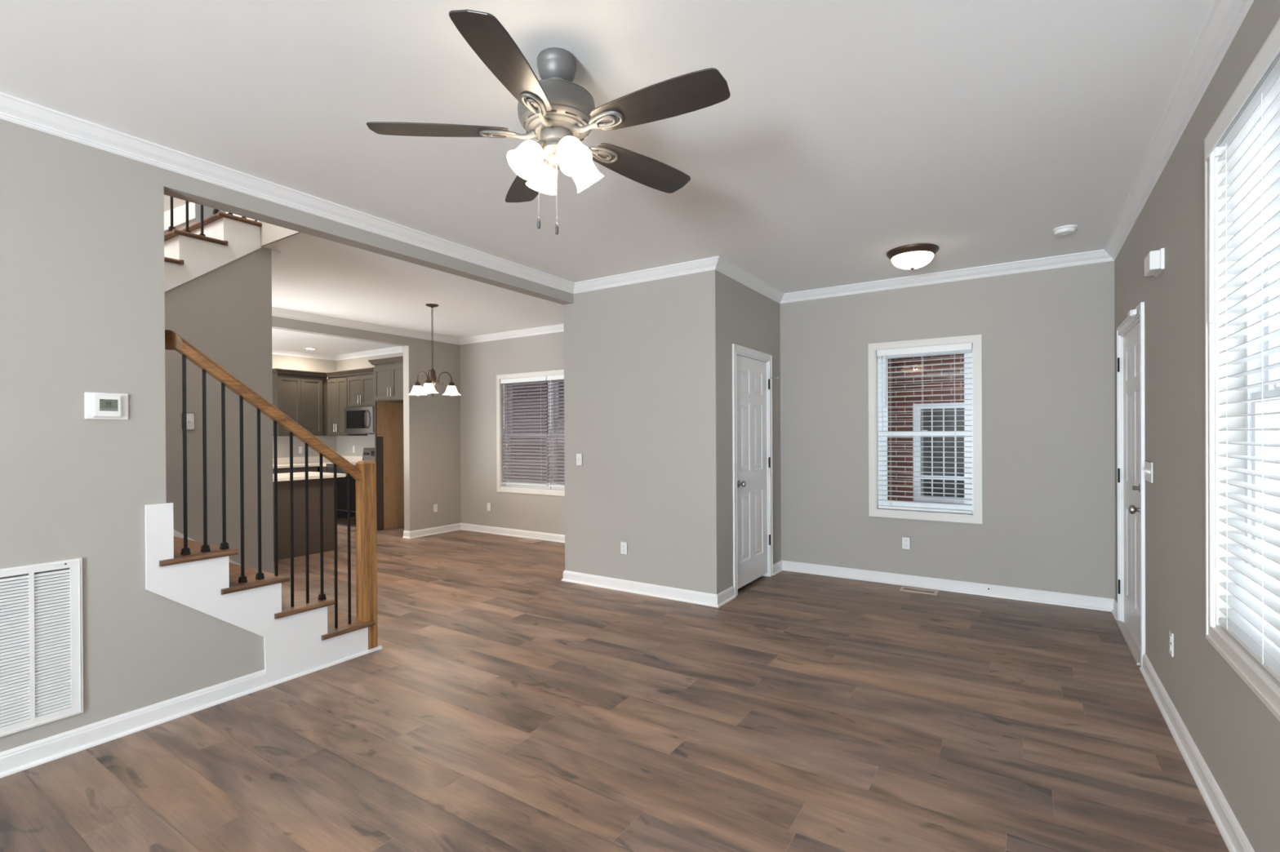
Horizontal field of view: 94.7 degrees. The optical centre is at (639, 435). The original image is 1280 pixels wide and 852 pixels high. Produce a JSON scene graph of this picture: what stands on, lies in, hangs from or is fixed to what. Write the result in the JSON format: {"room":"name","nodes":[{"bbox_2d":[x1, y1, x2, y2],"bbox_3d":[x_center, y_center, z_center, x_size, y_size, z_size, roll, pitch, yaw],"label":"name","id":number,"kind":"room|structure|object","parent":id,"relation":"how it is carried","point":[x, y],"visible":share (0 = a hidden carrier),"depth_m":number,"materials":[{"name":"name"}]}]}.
{"room":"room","nodes":[
{"label":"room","id":0,"kind":"room"},
{"bbox_2d":[164,195,195,234],"bbox_3d":[-4.548,-1.315,3.596,0.120,5.400,3.090,0,0,33],"label":"wall","id":1,"kind":"structure","parent":0,"point":[177,202],"depth_m":4.75,"materials":[{"name":"grey paint"}]},
{"bbox_2d":[195,203,226,222],"bbox_3d":[-4.679,-2.849,6.671,0.100,2.350,2.120,0,0,33],"label":"wall","id":2,"kind":"structure","parent":0,"point":[207,211],"depth_m":6.45,"materials":[{"name":"grey paint"}]},
{"bbox_2d":[164,247,273,573],"bbox_3d":[-3.623,0.009,3.051,0.120,2.745,3.170,0,0,33],"label":"wall","id":3,"kind":"structure","parent":0,"point":[224,312],"depth_m":4.08,"materials":[{"name":"grey paint"}]},
{"bbox_2d":[182,413,194,430],"bbox_3d":[-2.987,-0.092,3.902,0.019,0.114,0.070,0,0,33],"label":"light switch","id":4,"kind":"object","parent":3,"relation":"attached to","point":[190,416],"visible":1,"depth_m":3.91,"materials":[{"name":"white plastic"}]},
{"bbox_2d":[164,202,262,291],"bbox_3d":[-3.602,-0.993,3.925,1.108,1.864,1.598,0,0,33],"label":"staircase","id":5,"kind":"structure","parent":3,"relation":"attached to","point":[228,237],"depth_m":4.05,"materials":[{"name":"white paint"}]},
{"bbox_2d":[168,196,257,235],"bbox_3d":[-2.967,-1.990,4.061,0.062,1.687,1.000,0,0,33],"label":"stair railing","id":6,"kind":"object","parent":5,"relation":"on","point":[171,228],"visible":0.1,"depth_m":3.95,"materials":[{"name":"black metal"}]},
{"bbox_2d":[271,248,564,345],"bbox_3d":[-2.231,-1.339,6.113,3.206,0.082,3.596,0,0,33],"label":"trim","id":7,"kind":"structure","parent":3,"relation":"attached to","point":[276,312],"depth_m":7.52,"materials":[{"name":"white paint"}]},
{"bbox_2d":[259,221,300,246],"bbox_3d":[-2.319,-1.553,3.997,1.044,0.361,0.014,0,0,33],"label":"wall","id":8,"kind":"structure","parent":0,"point":[270,233],"depth_m":4.17,"materials":[{"name":"grey paint"}]},
{"bbox_2d":[0,118,573,752],"bbox_3d":[-3.227,0.012,1.521,0.120,2.745,9.434,0,0,33],"label":"wall","id":9,"kind":"structure","parent":0,"point":[82,285],"depth_m":2.65,"materials":[{"name":"grey paint"}]},
{"bbox_2d":[0,558,83,737],"bbox_3d":[-2.608,0.880,2.342,0.018,0.678,0.587,0,0,33],"label":"air vent","id":10,"kind":"object","parent":9,"relation":"in","point":[42,656],"visible":1,"depth_m":2.48,"materials":[{"name":"white plastic"}]},
{"bbox_2d":[84,391,128,419],"bbox_3d":[-2.400,-0.132,2.658,0.028,0.120,0.152,0,0,33],"label":"thermostat","id":11,"kind":"object","parent":9,"relation":"attached to","point":[98,406],"visible":1,"depth_m":2.65,"materials":[{"name":"white plastic"}]},
{"bbox_2d":[0,669,267,778],"bbox_3d":[-3.883,1.344,0.371,0.026,0.095,6.777,0,0,33],"label":"baseboard","id":12,"kind":"structure","parent":9,"relation":"attached to","point":[15,760],"depth_m":2.70,"materials":[{"name":"white paint"}]},
{"bbox_2d":[0,0,1253,303],"bbox_3d":[-1.078,-1.329,0.999,4.060,0.082,10.916,0,0,33],"label":"trim","id":13,"kind":"structure","parent":9,"relation":"attached to","point":[1225,17],"depth_m":3.25,"materials":[{"name":"white paint"}]},
{"bbox_2d":[271,354,336,472],"bbox_3d":[-6.598,0.009,8.291,0.100,2.745,4.716,0,0,33],"label":"wall","id":14,"kind":"structure","parent":0,"point":[280,362],"depth_m":9.72,"materials":[{"name":"grey paint"}]},
{"bbox_2d":[272,368,327,435],"bbox_3d":[-5.518,-0.508,9.493,0.395,1.041,0.825,0,0,33],"label":"upper cabinet","id":15,"kind":"object","parent":14,"relation":"attached to","point":[300,395],"visible":0.72,"depth_m":9.42,"materials":[{"name":"grey paint"}]},
{"bbox_2d":[298,446,302,453],"bbox_3d":[-5.599,0.242,9.727,0.010,0.114,0.070,0,0,33],"label":"wall outlet","id":16,"kind":"object","parent":14,"relation":"attached to","point":[300,448],"visible":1,"depth_m":9.72,"materials":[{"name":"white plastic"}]},
{"bbox_2d":[271,315,461,531],"bbox_3d":[-3.923,0.000,6.553,0.120,2.745,4.716,0,0,33],"label":"wall","id":17,"kind":"structure","parent":0,"point":[431,424],"depth_m":8.01,"materials":[{"name":"grey paint"}]},
{"bbox_2d":[271,346,403,360],"bbox_3d":[-5.272,-1.327,7.421,3.080,0.082,4.716,0,0,33],"label":"trim","id":18,"kind":"structure","parent":17,"relation":"attached to","point":[395,349],"depth_m":9.69,"materials":[{"name":"white paint"}]},
{"bbox_2d":[433,503,437,512],"bbox_3d":[-2.821,1.002,8.126,0.010,0.114,0.070,0,0,33],"label":"wall outlet","id":19,"kind":"object","parent":17,"relation":"attached to","point":[435,505],"visible":1,"depth_m":8.12,"materials":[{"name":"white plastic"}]},
{"bbox_2d":[0,0,1215,355],"bbox_3d":[-3.780,-1.512,2.784,10.835,0.300,11.166,0,0,33],"label":"ceiling","id":20,"kind":"structure","parent":0,"point":[847,134],"depth_m":2.56,"materials":[{"name":"white paint"}]},
{"bbox_2d":[303,347,317,350],"bbox_3d":[-5.224,-1.370,9.348,0.190,0.008,0.190,0,0,33],"label":"recessed light","id":21,"kind":"object","parent":20,"relation":"in","point":[309,348],"visible":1,"depth_m":9.35,"materials":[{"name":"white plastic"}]},
{"bbox_2d":[407,303,460,396],"bbox_3d":[-2.215,-0.893,6.274,0.531,0.975,0.543,0,0,33],"label":"chandelier","id":22,"kind":"object","parent":20,"relation":"hanging from","point":[428,385],"visible":1,"depth_m":6.24,"materials":[{"name":"brown metal"}]},
{"bbox_2d":[413,381,421,386],"bbox_3d":[-2.384,-0.552,6.317,0.074,0.049,0.074,0,0,33],"label":"socket","id":23,"kind":"object","parent":22,"relation":"attached to","point":[416,384],"depth_m":6.29,"materials":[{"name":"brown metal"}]},
{"bbox_2d":[424,378,432,383],"bbox_3d":[-2.167,-0.553,6.040,0.074,0.049,0.074,0,0,33],"label":"socket","id":24,"kind":"object","parent":22,"relation":"attached to","point":[428,381],"depth_m":6.01,"materials":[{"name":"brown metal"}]},
{"bbox_2d":[448,382,454,386],"bbox_3d":[-2.036,-0.554,6.366,0.074,0.049,0.074,0,0,33],"label":"socket","id":25,"kind":"object","parent":22,"relation":"attached to","point":[451,384],"depth_m":6.34,"materials":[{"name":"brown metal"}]},
{"bbox_2d":[366,8,730,234],"bbox_3d":[-0.264,-1.051,2.146,1.238,0.655,1.276,0,0,33],"label":"ceiling fan","id":26,"kind":"object","parent":20,"relation":"hanging from","point":[557,112],"visible":1,"depth_m":2.06,"materials":[{"name":"grey metal"}]},
{"bbox_2d":[886,243,938,270],"bbox_3d":[2.065,-1.325,4.470,0.362,0.144,0.362,0,0,33],"label":"flush ceiling light","id":27,"kind":"object","parent":20,"relation":"attached to","point":[912,256],"visible":1,"depth_m":4.37,"materials":[{"name":"white glass"}]},
{"bbox_2d":[1052,224,1078,235],"bbox_3d":[2.877,-1.381,3.989,0.140,0.038,0.140,0,0,33],"label":"smoke detector","id":28,"kind":"object","parent":20,"relation":"attached to","point":[1064,230],"visible":1,"depth_m":3.95,"materials":[{"name":"white plastic"}]},
{"bbox_2d":[0,524,1229,851],"bbox_3d":[-3.743,1.533,2.779,10.885,0.300,11.166,0,0,33],"label":"floor","id":29,"kind":"structure","parent":0,"point":[505,704],"depth_m":2.65,"materials":[{"name":"wood"}]},
{"bbox_2d":[145,502,382,689],"bbox_3d":[-3.039,0.534,2.731,1.202,1.692,3.262,0,0,33],"label":"staircase","id":30,"kind":"structure","parent":29,"relation":"on","point":[302,639],"depth_m":3.21,"materials":[{"name":"white paint"}]},
{"bbox_2d":[164,329,377,649],"bbox_3d":[-2.031,0.425,3.340,0.190,1.895,1.104,0,0,40],"label":"stair railing","id":31,"kind":"object","parent":30,"relation":"on","point":[364,473],"visible":0.96,"depth_m":3.38,"materials":[{"name":"brown wood"}]},
{"bbox_2d":[272,466,317,473],"bbox_3d":[-6.259,0.942,8.097,0.655,0.876,3.350,0,0,33],"label":"base cabinet","id":32,"kind":"object","parent":29,"relation":"on","point":[286,470],"visible":0.02,"depth_m":9.07,"materials":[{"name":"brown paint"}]},
{"bbox_2d":[272,455,362,468],"bbox_3d":[-5.978,0.432,8.308,0.918,0.138,4.016,0,0,33],"label":"countertop","id":33,"kind":"structure","parent":32,"relation":"on","point":[313,461],"depth_m":9.64,"materials":[{"name":"beige stone"}]},
{"bbox_2d":[273,477,333,560],"bbox_3d":[-4.296,0.937,6.548,0.595,0.876,1.570,0,0,33],"label":"base cabinet","id":34,"kind":"object","parent":29,"relation":"on","point":[299,486],"visible":0.12,"depth_m":6.71,"materials":[{"name":"brown"}]},
{"bbox_2d":[272,471,346,481],"bbox_3d":[-4.231,0.478,6.517,0.800,0.038,1.595,0,0,33],"label":"countertop","id":35,"kind":"structure","parent":34,"relation":"on","point":[312,475],"depth_m":6.73,"materials":[{"name":"beige stone"}]},
{"bbox_2d":[322,466,327,472],"bbox_3d":[-4.807,0.930,9.543,0.300,0.876,0.655,0,0,33],"label":"base cabinet","id":36,"kind":"object","parent":29,"relation":"on","point":[323,468],"visible":0.02,"depth_m":9.32,"materials":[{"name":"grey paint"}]},
{"bbox_2d":[325,448,374,527],"bbox_3d":[-4.386,0.787,9.205,0.766,1.160,0.722,0,0,33],"label":"range","id":37,"kind":"object","parent":29,"relation":"on","point":[368,455],"visible":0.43,"depth_m":8.92,"materials":[{"name":"black metal"}]},
{"bbox_2d":[326,471,355,511],"bbox_3d":[-4.562,0.849,8.934,0.760,0.560,0.076,0,0,33],"label":"oven","id":38,"kind":"object","parent":37,"relation":"in","point":[342,504],"depth_m":8.88,"materials":[{"name":"black metal"}]},
{"bbox_2d":[374,401,404,530],"bbox_3d":[-3.580,0.441,8.714,0.026,1.846,0.716,0,0,33],"label":"panel","id":39,"kind":"object","parent":29,"relation":"on","point":[388,416],"visible":0.71,"depth_m":8.59,"materials":[{"name":"brown wood"}]},
{"bbox_2d":[516,538,541,543],"bbox_3d":[-1.416,1.353,7.542,0.290,0.006,0.145,0,0,33],"label":"floor vent","id":40,"kind":"object","parent":29,"relation":"in","point":[524,540],"visible":1,"depth_m":7.55,"materials":[{"name":"beige metal"}]},
{"bbox_2d":[899,586,938,595],"bbox_3d":[2.406,1.341,5.082,0.290,0.006,0.145,0,0,33],"label":"floor vent","id":41,"kind":"object","parent":29,"relation":"in","point":[903,588],"visible":1,"depth_m":5.08,"materials":[{"name":"beige metal"}]},
{"bbox_2d":[563,270,723,594],"bbox_3d":[-0.021,-0.016,5.135,1.559,2.745,0.120,0,0,33],"label":"wall","id":42,"kind":"structure","parent":0,"point":[643,361],"depth_m":5.01,"materials":[{"name":"grey paint"}]},
{"bbox_2d":[576,453,582,466],"bbox_3d":[-0.561,0.222,5.404,0.070,0.114,0.019,0,0,33],"label":"light switch","id":43,"kind":"object","parent":42,"relation":"attached to","point":[579,455],"visible":1,"depth_m":5.41,"materials":[{"name":"white plastic"}]},
{"bbox_2d":[620,541,626,555],"bbox_3d":[-0.141,0.985,5.142,0.070,0.114,0.010,0,0,33],"label":"wall outlet","id":44,"kind":"object","parent":42,"relation":"attached to","point":[623,544],"visible":1,"depth_m":5.14,"materials":[{"name":"white plastic"}]},
{"bbox_2d":[336,261,1115,599],"bbox_3d":[-0.771,-0.019,7.407,10.835,2.745,0.150,0,0,33],"label":"wall","id":45,"kind":"structure","parent":0,"point":[1048,524],"depth_m":5.06,"materials":[{"name":"grey paint"}]},
{"bbox_2d":[325,370,367,435],"bbox_3d":[-4.860,-0.513,9.730,0.590,1.041,0.395,0,0,33],"label":"upper cabinet","id":46,"kind":"object","parent":45,"relation":"attached to","point":[336,385],"visible":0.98,"depth_m":9.60,"materials":[{"name":"grey paint"}]},
{"bbox_2d":[343,367,374,407],"bbox_3d":[-4.294,-0.740,9.360,0.760,0.591,0.395,0,0,33],"label":"upper cabinet","id":47,"kind":"object","parent":45,"relation":"attached to","point":[360,386],"visible":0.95,"depth_m":9.23,"materials":[{"name":"grey paint"}]},
{"bbox_2d":[344,406,374,434],"bbox_3d":[-4.303,-0.229,9.340,0.757,0.421,0.450,0,0,33],"label":"microwave","id":48,"kind":"object","parent":47,"relation":"attached to","point":[357,420],"visible":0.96,"depth_m":9.18,"materials":[{"name":"silver metal"}]},
{"bbox_2d":[368,355,403,402],"bbox_3d":[-3.290,-0.780,8.471,0.880,0.586,0.770,0,0,33],"label":"upper cabinet","id":49,"kind":"object","parent":45,"relation":"attached to","point":[388,371],"visible":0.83,"depth_m":8.21,"materials":[{"name":"grey paint"}]},
{"bbox_2d":[487,502,490,511],"bbox_3d":[-2.099,0.996,8.181,0.070,0.114,0.010,0,0,33],"label":"wall outlet","id":50,"kind":"object","parent":45,"relation":"attached to","point":[488,504],"visible":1,"depth_m":8.18,"materials":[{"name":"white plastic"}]},
{"bbox_2d":[496,369,564,496],"bbox_3d":[-1.168,-0.029,7.655,1.794,1.597,0.166,0,0,33],"label":"window","id":51,"kind":"structure","parent":45,"relation":"in","point":[522,489],"depth_m":7.94,"materials":[{"name":"white"}]},
{"bbox_2d":[500,376,548,486],"bbox_3d":[-1.542,-0.050,7.847,0.820,1.425,0.080,0,0,33],"label":"window blind","id":52,"kind":"object","parent":51,"relation":"attached to","point":[526,460],"visible":1,"depth_m":7.82,"materials":[{"name":"white plastic"}]},
{"bbox_2d":[546,374,564,487],"bbox_3d":[-0.841,-0.053,7.391,0.820,1.425,0.080,0,0,33],"label":"window blind","id":53,"kind":"object","parent":51,"relation":"attached to","point":[552,379],"visible":0.38,"depth_m":7.54,"materials":[{"name":"white plastic"}]},
{"bbox_2d":[402,523,1117,620],"bbox_3d":[0.054,1.306,5.891,7.505,0.095,1.508,0,0,33],"label":"baseboard","id":54,"kind":"structure","parent":45,"relation":"attached to","point":[1097,603],"depth_m":5.13,"materials":[{"name":"white paint"}]},
{"bbox_2d":[902,536,910,550],"bbox_3d":[2.379,0.965,5.272,0.070,0.114,0.010,0,0,33],"label":"wall outlet","id":55,"kind":"object","parent":45,"relation":"attached to","point":[905,540],"visible":1,"depth_m":5.27,"materials":[{"name":"white plastic"}]},
{"bbox_2d":[868,334,982,524],"bbox_3d":[2.530,-0.050,5.253,0.904,1.589,0.166,0,0,33],"label":"window","id":56,"kind":"structure","parent":45,"relation":"in","point":[875,399],"depth_m":5.20,"materials":[{"name":"white"}]},
{"bbox_2d":[876,342,972,513],"bbox_3d":[2.506,-0.058,5.216,0.762,1.447,0.081,0,0,33],"label":"window blind","id":57,"kind":"object","parent":56,"relation":"attached to","point":[961,347],"visible":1,"depth_m":5.21,"materials":[{"name":"white plastic"}]},
{"bbox_2d":[721,273,781,591],"bbox_3d":[0.986,-0.022,5.364,0.120,2.745,1.362,0,0,33],"label":"wall","id":58,"kind":"structure","parent":0,"point":[750,319],"depth_m":5.12,"materials":[{"name":"grey paint"}]},
{"bbox_2d":[732,343,778,595],"bbox_3d":[1.009,0.292,5.314,0.190,2.117,0.901,0,0,33],"label":"door","id":59,"kind":"structure","parent":58,"relation":"in","point":[752,370],"depth_m":5.31,"materials":[{"name":"white paint"}]},
{"bbox_2d":[1114,0,1279,851],"bbox_3d":[0.694,-0.004,-0.143,0.150,2.745,10.916,0,0,33],"label":"wall","id":60,"kind":"structure","parent":0,"point":[1235,734],"depth_m":2.49,"materials":[{"name":"grey paint"}]},
{"bbox_2d":[1115,302,1145,666],"bbox_3d":[3.205,0.288,3.796,0.173,2.111,1.037,0,0,33],"label":"door","id":61,"kind":"structure","parent":60,"relation":"in","point":[1131,622],"depth_m":3.84,"materials":[{"name":"white paint"}]},
{"bbox_2d":[1127,309,1137,318],"bbox_3d":[2.972,-0.735,3.559,0.029,0.036,0.125,0,0,33],"label":"sensor","id":62,"kind":"object","parent":61,"relation":"attached to","point":[1131,313],"visible":1,"depth_m":3.53,"materials":[{"name":"white plastic"}]},
{"bbox_2d":[1142,460,1152,483],"bbox_3d":[2.761,0.196,3.192,0.019,0.111,0.275,0,0,33],"label":"light switch","id":63,"kind":"object","parent":60,"relation":"attached to","point":[1148,469],"visible":1,"depth_m":3.16,"materials":[{"name":"white plastic"}]},
{"bbox_2d":[1144,248,1164,276],"bbox_3d":[2.599,-0.870,2.981,0.055,0.102,0.170,0,0,33],"label":"alarm box","id":64,"kind":"object","parent":60,"relation":"attached to","point":[1154,262],"visible":1,"depth_m":2.92,"materials":[{"name":"white plastic"}]},
{"bbox_2d":[1168,630,1173,657],"bbox_3d":[2.497,0.978,2.773,0.010,0.114,0.070,0,0,33],"label":"wall outlet","id":65,"kind":"object","parent":60,"relation":"attached to","point":[1171,633],"visible":1,"depth_m":2.76,"materials":[{"name":"white plastic"}]},
{"bbox_2d":[1139,653,1254,851],"bbox_3d":[0.271,1.325,-0.640,0.026,0.095,9.608,0,0,33],"label":"baseboard","id":66,"kind":"structure","parent":60,"relation":"attached to","point":[1229,828],"depth_m":2.29,"materials":[{"name":"white paint"}]},
{"bbox_2d":[1204,17,1279,721],"bbox_3d":[1.809,-0.170,1.587,0.166,1.859,1.349,0,0,33],"label":"window","id":67,"kind":"structure","parent":60,"relation":"in","point":[1260,682],"depth_m":2.11,"materials":[{"name":"white"}]},
{"bbox_2d":[1204,21,1279,682],"bbox_3d":[1.767,-0.194,1.618,0.086,1.754,1.197,0,0,33],"label":"window blind","id":68,"kind":"object","parent":67,"relation":"attached to","point":[1252,144],"visible":1,"depth_m":1.85,"materials":[{"name":"white plastic"}]},
{"label":"outside","id":69,"kind":"structure","parent":0,"visible":0},
{"bbox_2d":[1278,518,1279,598],"bbox_3d":[3.872,1.649,10.539,23.000,0.040,10.124,0,0,33],"label":"ground","id":70,"kind":"structure","parent":69,"point":[1278,518],"depth_m":8.41,"materials":[{"name":"grey"}]},
{"bbox_2d":[511,353,964,504],"bbox_3d":[0.133,-1.302,9.296,12.100,5.910,0.250,0,0,33],"label":"brick wall","id":71,"kind":"structure","parent":70,"relation":"on","point":[908,404],"depth_m":7.15,"materials":[{"name":"red brick"}]},
{"bbox_2d":[912,402,964,503],"bbox_3d":[3.836,0.208,6.894,1.156,1.181,0.140,0,0,33],"label":"window","id":72,"kind":"structure","parent":71,"relation":"in","point":[940,407],"depth_m":7.07,"materials":[{"name":"white plastic"}]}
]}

